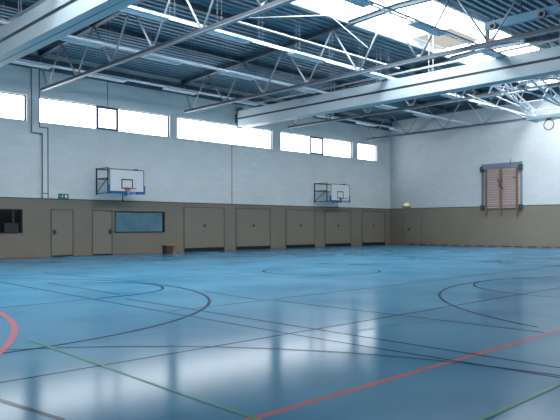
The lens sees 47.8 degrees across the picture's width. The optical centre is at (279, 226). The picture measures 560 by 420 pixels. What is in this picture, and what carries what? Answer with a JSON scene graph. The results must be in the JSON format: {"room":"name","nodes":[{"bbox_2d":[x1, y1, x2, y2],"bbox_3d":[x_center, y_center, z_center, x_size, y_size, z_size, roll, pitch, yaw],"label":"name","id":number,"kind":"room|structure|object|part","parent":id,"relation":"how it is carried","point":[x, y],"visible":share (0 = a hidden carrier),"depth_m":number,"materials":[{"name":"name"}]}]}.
{"room":"sports hall","nodes":[
{"label":"sports hall","id":0,"kind":"room"},
{"bbox_2d":[0,51,389,256],"bbox_3d":[-8.345,-3.135,29.651,45.000,8.923,0.425,0,0,-44],"label":"wall","id":1,"kind":"structure","parent":0,"point":[179,174],"depth_m":31.90,"materials":[{"name":"grey paint"}]},
{"bbox_2d":[0,209,22,232],"bbox_3d":[-12.627,-0.220,25.225,4.680,1.010,0.070,0,0,-44],"label":"window","id":2,"kind":"structure","parent":1,"relation":"in","point":[11,220],"depth_m":26.54,"materials":[{"name":"black glass"}]},
{"bbox_2d":[4,210,18,231],"bbox_3d":[-11.274,-0.222,26.538,0.590,0.920,0.015,0,0,-44],"label":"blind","id":3,"kind":"object","parent":2,"relation":"attached to","point":[11,217],"depth_m":26.56,"materials":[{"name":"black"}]},
{"bbox_2d":[0,92,25,120],"bbox_3d":[-13.374,-5.058,24.707,6.900,1.110,0.130,0,0,-44],"label":"window","id":4,"kind":"structure","parent":1,"relation":"in","point":[12,106],"depth_m":26.73,"materials":[{"name":"white glass"}]},
{"bbox_2d":[30,68,48,197],"bbox_3d":[-10.421,-4.007,27.366,0.756,5.565,0.108,0,0,-44],"label":"pipe","id":5,"kind":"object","parent":1,"relation":"attached to","point":[34,73],"depth_m":27.32,"materials":[{"name":"grey metal"}]},
{"bbox_2d":[51,209,73,256],"bbox_3d":[-9.642,0.289,28.045,1.050,2.080,0.089,0,0,-44],"label":"door","id":6,"kind":"structure","parent":1,"relation":"in","point":[62,220],"depth_m":28.07,"materials":[{"name":"grey"}]},
{"bbox_2d":[58,194,68,198],"bbox_3d":[-9.646,-1.341,28.139,0.460,0.220,0.074,0,0,-44],"label":"exit sign","id":7,"kind":"object","parent":1,"relation":"attached to","point":[60,196],"visible":1,"depth_m":28.11,"materials":[{"name":"green plastic"}]},
{"bbox_2d":[92,210,112,254],"bbox_3d":[-8.248,0.286,29.401,1.040,2.080,0.089,0,0,-44],"label":"door","id":8,"kind":"structure","parent":1,"relation":"in","point":[102,220],"depth_m":29.43,"materials":[{"name":"grey"}]},
{"bbox_2d":[40,97,168,136],"bbox_3d":[-8.091,-5.069,29.846,6.760,1.110,0.130,0,0,-44],"label":"window","id":9,"kind":"structure","parent":1,"relation":"in","point":[52,111],"depth_m":29.60,"materials":[{"name":"white glass"}]},
{"bbox_3d":[-9.539,-5.061,28.473,2.670,1.020,0.024,0,0,-44],"label":"pane","id":10,"kind":"part","parent":9,"relation":"part of","materials":[{"name":"clear glass"}]},
{"bbox_3d":[-8.139,-5.069,29.765,1.140,1.100,0.080,0,0,-44],"label":"opening sash","id":11,"kind":"part","parent":9,"relation":"part of","materials":[{"name":"grey"}]},
{"bbox_3d":[-8.174,-5.069,29.801,0.920,0.890,0.024,0,0,-44],"label":"pane","id":12,"kind":"part","parent":9,"relation":"part of","materials":[{"name":"glass"}]},
{"bbox_3d":[-6.754,-5.066,31.182,2.820,1.020,0.024,0,0,-44],"label":"pane","id":13,"kind":"part","parent":9,"relation":"part of","materials":[{"name":"glass"}]},
{"bbox_2d":[96,167,144,200],"bbox_3d":[-7.238,-1.925,29.312,1.930,1.540,1.742,0,0,-44],"label":"basketball backboard","id":14,"kind":"object","parent":1,"relation":"attached to","point":[128,182],"visible":1,"depth_m":29.05,"materials":[{"name":"white"}]},
{"bbox_3d":[-8.120,-2.074,28.895,1.040,1.200,0.052,0,0,45],"label":"support arm","id":15,"kind":"part","parent":14,"relation":"part of","materials":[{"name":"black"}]},
{"bbox_3d":[-7.954,-2.074,29.782,1.561,1.240,0.070,0,0,-44],"label":"wall frame","id":16,"kind":"part","parent":14,"relation":"part of","materials":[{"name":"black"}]},
{"bbox_2d":[115,211,164,232],"bbox_3d":[-6.825,-0.211,30.870,2.810,1.030,0.070,0,0,-44],"label":"window","id":17,"kind":"structure","parent":1,"relation":"in","point":[125,221],"depth_m":30.84,"materials":[{"name":"blue glass"}]},
{"bbox_2d":[0,243,389,258],"bbox_3d":[-8.194,1.289,29.506,45.000,0.075,0.012,0,0,-44],"label":"baseboard","id":18,"kind":"structure","parent":1,"relation":"attached to","point":[388,243],"depth_m":30.29,"materials":[{"name":"brown"}]},
{"bbox_2d":[8,55,391,130],"bbox_3d":[-8.187,-7.044,29.481,45.000,0.500,0.200,0,0,-44],"label":"trim","id":19,"kind":"structure","parent":1,"relation":"attached to","point":[26,57],"depth_m":31.27,"materials":[{"name":"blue metal"}]},
{"bbox_2d":[184,207,224,251],"bbox_3d":[-3.987,0.153,33.561,2.690,2.330,0.068,0,0,-44],"label":"door","id":20,"kind":"structure","parent":1,"relation":"in","point":[204,227],"depth_m":33.55,"materials":[{"name":"grey"}]},
{"bbox_2d":[177,117,270,148],"bbox_3d":[-2.945,-5.079,34.888,6.730,1.110,0.080,0,0,-44],"label":"window","id":21,"kind":"structure","parent":1,"relation":"in","point":[189,129],"depth_m":34.62,"materials":[{"name":"white glass"}]},
{"bbox_2d":[236,208,270,249],"bbox_3d":[-1.493,0.148,35.988,2.630,2.330,0.068,0,0,-44],"label":"door","id":22,"kind":"structure","parent":1,"relation":"in","point":[253,226],"depth_m":35.94,"materials":[{"name":"grey"}]},
{"bbox_2d":[286,209,314,247],"bbox_3d":[1.284,0.142,38.690,2.560,2.330,0.068,0,0,-44],"label":"door","id":23,"kind":"structure","parent":1,"relation":"in","point":[300,225],"depth_m":38.66,"materials":[{"name":"grey"}]},
{"bbox_2d":[281,132,350,157],"bbox_3d":[2.377,-5.090,40.030,6.690,1.110,0.130,0,0,-44],"label":"window","id":24,"kind":"structure","parent":1,"relation":"in","point":[291,142],"depth_m":39.86,"materials":[{"name":"white glass"}]},
{"bbox_3d":[0.918,-5.082,38.647,2.570,1.020,0.024,0,0,-44],"label":"pane","id":25,"kind":"part","parent":24,"relation":"part of","materials":[{"name":"clear glass"}]},
{"bbox_3d":[2.277,-5.090,39.968,1.000,0.890,0.024,0,0,-44],"label":"pane","id":26,"kind":"part","parent":24,"relation":"part of","materials":[{"name":"glass"}]},
{"bbox_3d":[2.312,-5.090,39.932,1.220,1.100,0.080,0,0,-44],"label":"opening sash","id":27,"kind":"part","parent":24,"relation":"part of","materials":[{"name":"grey glass"}]},
{"bbox_3d":[3.707,-5.087,41.359,2.770,1.020,0.024,0,0,-44],"label":"pane","id":28,"kind":"part","parent":24,"relation":"part of","materials":[{"name":"glass"}]},
{"bbox_2d":[314,183,349,207],"bbox_3d":[3.517,-1.947,39.775,2.180,1.540,1.742,0,0,-44],"label":"basketball backboard","id":29,"kind":"object","parent":1,"relation":"attached to","point":[340,193],"visible":1,"depth_m":39.60,"materials":[{"name":"white"}]},
{"bbox_3d":[2.545,-2.095,39.271,1.040,1.200,0.052,0,0,45],"label":"support arm","id":30,"kind":"part","parent":29,"relation":"part of","materials":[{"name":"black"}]},
{"bbox_3d":[2.801,-2.096,40.246,1.811,1.240,0.070,0,0,-44],"label":"wall frame","id":31,"kind":"part","parent":29,"relation":"part of","materials":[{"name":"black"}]},
{"bbox_2d":[325,210,350,246],"bbox_3d":[3.804,0.137,41.141,2.590,2.330,0.068,0,0,-44],"label":"door","id":32,"kind":"structure","parent":1,"relation":"in","point":[337,223],"depth_m":41.10,"materials":[{"name":"grey"}]},
{"bbox_2d":[358,143,375,160],"bbox_3d":[5.929,-5.097,43.521,2.110,1.110,0.080,0,0,-44],"label":"window","id":33,"kind":"structure","parent":1,"relation":"in","point":[365,151],"depth_m":43.54,"materials":[{"name":"white glass"}]},
{"bbox_2d":[362,211,384,244],"bbox_3d":[6.499,0.132,43.763,2.590,2.330,0.068,0,0,-44],"label":"door","id":34,"kind":"structure","parent":1,"relation":"in","point":[373,222],"depth_m":43.76,"materials":[{"name":"grey"}]},
{"bbox_2d":[0,244,559,419],"bbox_3d":[1.359,1.405,19.687,45.600,0.204,28.130,0,0,-44],"label":"floor","id":35,"kind":"structure","parent":0,"point":[372,332],"depth_m":7.63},
{"bbox_2d":[162,245,177,253],"bbox_3d":[-5.236,1.101,30.028,0.630,0.440,0.410,0,0,-44],"label":"wooden box","id":36,"kind":"object","parent":35,"relation":"on","point":[166,249],"visible":0.88,"depth_m":29.85,"materials":[{"name":"brown wood"}]},
{"bbox_2d":[0,0,559,119],"bbox_3d":[1.355,-7.329,19.672,45.200,1.904,28.090,0,0,-44],"label":"ceiling","id":37,"kind":"structure","parent":0,"point":[288,19],"depth_m":27.32,"materials":[{"name":"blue metal"}]},
{"bbox_2d":[0,0,140,66],"bbox_3d":[-3.746,-6.769,15.294,0.610,2.672,26.730,0,0,-44],"label":"beam","id":38,"kind":"structure","parent":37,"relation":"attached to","point":[43,23],"depth_m":17.97,"materials":[{"name":"grey metal"}]},
{"bbox_3d":[-3.596,-6.653,15.140,0.090,0.070,26.300,0,0,-44],"label":"carrier rail","id":39,"kind":"part","parent":38,"relation":"part of","materials":[{"name":"metal"}]},
{"bbox_3d":[-3.612,-6.163,15.158,0.610,0.360,26.350,0,0,-44],"label":"panel","id":40,"kind":"part","parent":38,"relation":"part of","materials":[{"name":"white metal"}]},
{"bbox_2d":[37,0,296,91],"bbox_3d":[-0.858,-6.967,17.546,0.180,2.282,27.497,0,0,-44],"label":"roof truss","id":41,"kind":"object","parent":37,"relation":"attached to","point":[263,7],"visible":0.88,"depth_m":21.66,"materials":[{"name":"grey metal"}]},
{"bbox_2d":[11,48,416,131],"bbox_3d":[-5.000,-6.990,29.611,40.150,1.307,0.460,0,0,-44],"label":"light trunking","id":42,"kind":"object","parent":37,"relation":"hanging from","point":[54,66],"depth_m":29.35,"materials":[{"name":"white metal"}]},
{"bbox_3d":[-9.872,-6.386,24.869,1.750,0.118,0.460,0,0,-44],"label":"ceiling light","id":43,"kind":"part","parent":42,"relation":"part of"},
{"bbox_3d":[-7.435,-6.391,27.240,1.750,0.118,0.460,0,0,-44],"label":"ceiling light","id":44,"kind":"part","parent":42,"relation":"part of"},
{"bbox_3d":[-4.712,-6.397,29.890,1.750,0.118,0.460,0,0,-44],"label":"ceiling light","id":45,"kind":"part","parent":42,"relation":"part of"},
{"bbox_3d":[-1.845,-6.402,32.679,1.750,0.118,0.460,0,0,-44],"label":"ceiling light","id":46,"kind":"part","parent":42,"relation":"part of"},
{"bbox_3d":[2.886,-6.412,37.281,1.750,0.118,0.460,0,0,-44],"label":"ceiling light","id":47,"kind":"part","parent":42,"relation":"part of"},
{"bbox_3d":[5.466,-6.417,39.792,1.750,0.118,0.460,0,0,-44],"label":"ceiling light","id":48,"kind":"part","parent":42,"relation":"part of","materials":[{"name":"white plastic"}]},
{"bbox_3d":[7.975,-6.422,42.232,1.750,0.118,0.460,0,0,-44],"label":"ceiling light","id":49,"kind":"part","parent":42,"relation":"part of","materials":[{"name":"white plastic"}]},
{"bbox_2d":[0,0,472,124],"bbox_3d":[-2.071,-7.091,26.600,40.150,1.496,0.460,0,0,-44],"label":"light trunking","id":50,"kind":"object","parent":37,"relation":"hanging from","point":[1,21],"depth_m":25.77,"materials":[{"name":"white metal"}]},
{"bbox_3d":[-6.943,-6.392,21.858,1.750,0.118,0.460,0,0,-44],"label":"ceiling light","id":51,"kind":"part","parent":50,"relation":"part of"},
{"bbox_3d":[-4.506,-6.397,24.229,1.750,0.118,0.460,0,0,-44],"label":"ceiling light","id":52,"kind":"part","parent":50,"relation":"part of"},
{"bbox_3d":[-1.783,-6.402,26.879,1.750,0.118,0.460,0,0,-44],"label":"ceiling light","id":53,"kind":"part","parent":50,"relation":"part of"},
{"bbox_3d":[1.084,-6.408,29.669,1.750,0.118,0.460,0,0,-44],"label":"ceiling light","id":54,"kind":"part","parent":50,"relation":"part of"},
{"bbox_3d":[5.815,-6.418,34.271,1.750,0.118,0.460,0,0,-44],"label":"ceiling light","id":55,"kind":"part","parent":50,"relation":"part of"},
{"bbox_3d":[8.395,-6.423,36.781,1.750,0.118,0.460,0,0,-44],"label":"ceiling light","id":56,"kind":"part","parent":50,"relation":"part of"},
{"bbox_3d":[10.904,-6.428,39.222,1.750,0.118,0.460,0,0,-44],"label":"ceiling light","id":57,"kind":"part","parent":50,"relation":"part of","materials":[{"name":"white plastic"}]},
{"bbox_2d":[238,21,399,68],"bbox_3d":[1.768,-6.444,22.835,8.600,0.060,0.060,0,0,-44],"label":"conduit","id":58,"kind":"object","parent":37,"relation":"attached to","point":[239,21],"visible":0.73,"depth_m":22.08,"materials":[{"name":"white metal"}]},
{"bbox_2d":[120,5,529,116],"bbox_3d":[0.718,-7.186,23.733,40.150,1.676,0.460,0,0,-44],"label":"light trunking","id":59,"kind":"object","parent":37,"relation":"hanging from","point":[175,19],"depth_m":22.38,"materials":[{"name":"white metal"}]},
{"bbox_3d":[-4.154,-6.398,18.991,1.750,0.118,0.460,0,0,-44],"label":"ceiling light","id":60,"kind":"part","parent":59,"relation":"part of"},
{"bbox_3d":[-1.717,-6.403,21.362,1.750,0.118,0.460,0,0,-44],"label":"ceiling light","id":61,"kind":"part","parent":59,"relation":"part of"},
{"bbox_3d":[1.006,-6.408,24.012,1.750,0.118,0.460,0,0,-44],"label":"ceiling light","id":62,"kind":"part","parent":59,"relation":"part of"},
{"bbox_3d":[3.873,-6.414,26.802,1.750,0.118,0.460,0,0,-44],"label":"ceiling light","id":63,"kind":"part","parent":59,"relation":"part of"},
{"bbox_3d":[8.604,-6.423,31.404,1.750,0.118,0.460,0,0,-44],"label":"ceiling light","id":64,"kind":"part","parent":59,"relation":"part of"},
{"bbox_3d":[11.184,-6.428,33.914,1.750,0.118,0.460,0,0,-44],"label":"ceiling light","id":65,"kind":"part","parent":59,"relation":"part of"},
{"bbox_3d":[13.693,-6.433,36.355,1.750,0.118,0.460,0,0,-44],"label":"ceiling light","id":66,"kind":"part","parent":59,"relation":"part of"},
{"bbox_2d":[181,0,559,112],"bbox_3d":[4.517,-6.978,22.776,0.180,2.282,27.497,0,0,-44],"label":"roof truss","id":67,"kind":"object","parent":37,"relation":"attached to","point":[407,3],"visible":0.83,"depth_m":24.32,"materials":[{"name":"grey metal"}]},
{"bbox_2d":[235,14,559,128],"bbox_3d":[6.948,-6.790,25.698,0.610,2.672,26.730,0,0,-44],"label":"beam","id":68,"kind":"structure","parent":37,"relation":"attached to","point":[543,62],"depth_m":26.57,"materials":[{"name":"grey metal"}]},
{"bbox_3d":[7.082,-6.184,25.562,0.610,0.360,26.350,0,0,-44],"label":"panel","id":69,"kind":"part","parent":68,"relation":"part of","materials":[{"name":"white metal"}]},
{"bbox_3d":[7.083,-5.704,25.562,0.580,0.400,26.350,0,0,-44],"label":"panel","id":70,"kind":"part","parent":68,"relation":"part of","materials":[{"name":"white metal"}]},
{"bbox_3d":[7.083,-5.524,25.562,0.520,0.040,26.350,0,0,-44],"label":"plate","id":71,"kind":"part","parent":68,"relation":"part of","materials":[{"name":"grey metal"}]},
{"bbox_3d":[7.098,-6.674,25.544,0.090,0.070,26.300,0,0,-44],"label":"carrier rail","id":72,"kind":"part","parent":68,"relation":"part of","materials":[{"name":"metal"}]},
{"bbox_2d":[285,33,559,128],"bbox_3d":[9.893,-6.989,28.006,0.180,2.282,27.497,0,0,-44],"label":"roof truss","id":73,"kind":"object","parent":37,"relation":"attached to","point":[551,36],"visible":0.61,"depth_m":30.20,"materials":[{"name":"grey metal"}]},
{"bbox_2d":[466,47,559,129],"bbox_3d":[10.435,-5.819,26.868,5.290,2.984,6.286,0,0,10],"label":"basketball hoop","id":74,"kind":"object","parent":73,"relation":"hanging from","point":[534,118],"visible":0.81,"depth_m":27.36,"materials":[{"name":"white metal"}]},
{"bbox_3d":[9.668,-6.297,27.974,3.244,2.024,1.160,0,0,-44],"label":"hanger frame","id":75,"kind":"part","parent":74,"relation":"part of","materials":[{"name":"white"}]},
{"bbox_3d":[11.551,-6.301,26.039,3.244,2.024,1.160,0,0,-44],"label":"hanger frame","id":76,"kind":"part","parent":74,"relation":"part of","materials":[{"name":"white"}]},
{"bbox_2d":[289,0,559,86],"bbox_3d":[1.672,-8.123,21.210,40.120,0.460,3.770,0,0,-44],"label":"window","id":77,"kind":"structure","parent":37,"relation":"attached to","point":[459,22],"depth_m":25.75,"materials":[{"name":"white glass"}]},
{"bbox_3d":[1.961,-8.329,22.705,2.440,0.030,1.790,0,0,-44],"label":"pane","id":78,"kind":"part","parent":77,"relation":"part of","materials":[{"name":"white glass"}]},
{"bbox_3d":[3.752,-8.332,24.448,2.440,0.030,1.790,0,0,-44],"label":"pane","id":79,"kind":"part","parent":77,"relation":"part of","materials":[{"name":"white glass"}]},
{"bbox_3d":[4.983,-8.335,23.183,2.440,0.030,1.740,0,0,-44],"label":"pane","id":80,"kind":"part","parent":77,"relation":"part of","materials":[{"name":"glass"}]},
{"bbox_3d":[5.544,-8.336,26.192,2.440,0.030,1.790,0,0,-44],"label":"pane","id":81,"kind":"part","parent":77,"relation":"part of","materials":[{"name":"white glass"}]},
{"bbox_3d":[6.775,-8.339,24.927,2.440,0.030,1.740,0,0,-44],"label":"pane","id":82,"kind":"part","parent":77,"relation":"part of","materials":[{"name":"glass"}]},
{"bbox_3d":[7.336,-8.340,27.935,2.440,0.030,1.790,0,0,-44],"label":"pane","id":83,"kind":"part","parent":77,"relation":"part of","materials":[{"name":"glass"}]},
{"bbox_3d":[9.128,-8.343,29.678,2.440,0.030,1.790,0,0,-44],"label":"pane","id":84,"kind":"part","parent":77,"relation":"part of","materials":[{"name":"glass"}]},
{"bbox_3d":[8.567,-8.342,26.670,2.440,0.030,1.740,0,0,-44],"label":"pane","id":85,"kind":"part","parent":77,"relation":"part of","materials":[{"name":"glass"}]},
{"bbox_3d":[10.920,-8.347,31.422,2.440,0.030,1.790,0,0,-44],"label":"pane","id":86,"kind":"part","parent":77,"relation":"part of","materials":[{"name":"white glass"}]},
{"bbox_3d":[10.359,-8.346,28.413,2.440,0.030,1.740,0,0,-44],"label":"pane","id":87,"kind":"part","parent":77,"relation":"part of","materials":[{"name":"glass"}]},
{"bbox_3d":[12.151,-8.349,30.157,2.440,0.030,1.740,0,0,-44],"label":"pane","id":88,"kind":"part","parent":77,"relation":"part of","materials":[{"name":"glass"}]},
{"bbox_2d":[343,0,559,77],"bbox_3d":[4.309,-7.213,20.042,40.150,1.714,0.460,0,0,-44],"label":"light trunking","id":89,"kind":"object","parent":37,"relation":"hanging from","point":[386,9],"depth_m":20.46,"materials":[{"name":"white metal"}]},
{"bbox_3d":[1.946,-6.410,17.741,1.750,0.118,0.460,0,0,-44],"label":"ceiling light","id":90,"kind":"part","parent":89,"relation":"part of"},
{"bbox_3d":[4.813,-6.416,20.530,1.750,0.118,0.460,0,0,-44],"label":"ceiling light","id":91,"kind":"part","parent":89,"relation":"part of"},
{"bbox_3d":[7.895,-6.422,23.529,1.750,0.118,0.460,0,0,-44],"label":"ceiling light","id":92,"kind":"part","parent":89,"relation":"part of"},
{"bbox_2d":[363,74,559,139],"bbox_3d":[15.268,-7.000,33.236,0.180,2.282,27.497,0,0,-44],"label":"roof truss","id":93,"kind":"object","parent":37,"relation":"attached to","point":[484,123],"visible":0.58,"depth_m":37.57,"materials":[{"name":"grey metal"}]},
{"bbox_2d":[485,0,559,41],"bbox_3d":[9.296,-6.991,18.266,0.160,1.965,7.200,0,0,-44],"label":"beam","id":94,"kind":"structure","parent":37,"relation":"attached to","point":[553,10],"depth_m":19.91,"materials":[{"name":"blue"}]},
{"bbox_3d":[6.822,-6.224,20.810,0.100,0.440,0.100,0,0,-44],"label":"post","id":95,"kind":"part","parent":94,"relation":"part of","materials":[{"name":"metal"}]},
{"bbox_2d":[488,22,496,29],"bbox_3d":[6.909,-6.484,20.477,0.180,0.280,0.260,0,0,-44],"label":"spotlight","id":96,"kind":"object","parent":94,"relation":"attached to","point":[492,26],"visible":1,"depth_m":20.41,"materials":[{"name":"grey metal"}]},
{"bbox_2d":[537,10,546,17],"bbox_3d":[8.024,-6.486,19.330,0.180,0.280,0.260,0,0,-44],"label":"spotlight","id":97,"kind":"object","parent":94,"relation":"attached to","point":[541,14],"visible":1,"depth_m":19.26,"materials":[{"name":"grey metal"}]},
{"bbox_2d":[390,97,559,246],"bbox_3d":[17.574,-3.525,35.472,0.425,9.600,28.230,0,0,-44],"label":"wall","id":98,"kind":"structure","parent":0,"point":[438,174],"depth_m":40.51,"materials":[{"name":"grey paint"}]},
{"bbox_2d":[403,214,421,244],"bbox_3d":[9.175,0.227,43.805,0.035,2.130,1.470,0,0,-44],"label":"door","id":99,"kind":"structure","parent":98,"relation":"in","point":[412,224],"depth_m":43.80,"materials":[{"name":"grey"}]},
{"bbox_2d":[390,243,559,247],"bbox_3d":[17.436,1.225,35.328,0.018,0.100,27.410,0,0,-44],"label":"baseboard","id":100,"kind":"structure","parent":98,"relation":"attached to","point":[390,243],"depth_m":40.08,"materials":[{"name":"brown"}]},
{"bbox_2d":[391,87,559,120],"bbox_3d":[17.465,-7.905,35.235,0.200,0.800,27.330,0,0,-44],"label":"roof truss","id":101,"kind":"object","parent":98,"relation":"attached to","point":[526,96],"depth_m":39.28,"materials":[{"name":"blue metal"}]},
{"bbox_2d":[480,159,522,215],"bbox_3d":[13.641,-2.387,39.072,0.347,3.500,2.700,0,0,-44],"label":"wall bars","id":102,"kind":"object","parent":98,"relation":"attached to","point":[498,167],"visible":1,"depth_m":38.97,"materials":[{"name":"brown wood"}]}
]}

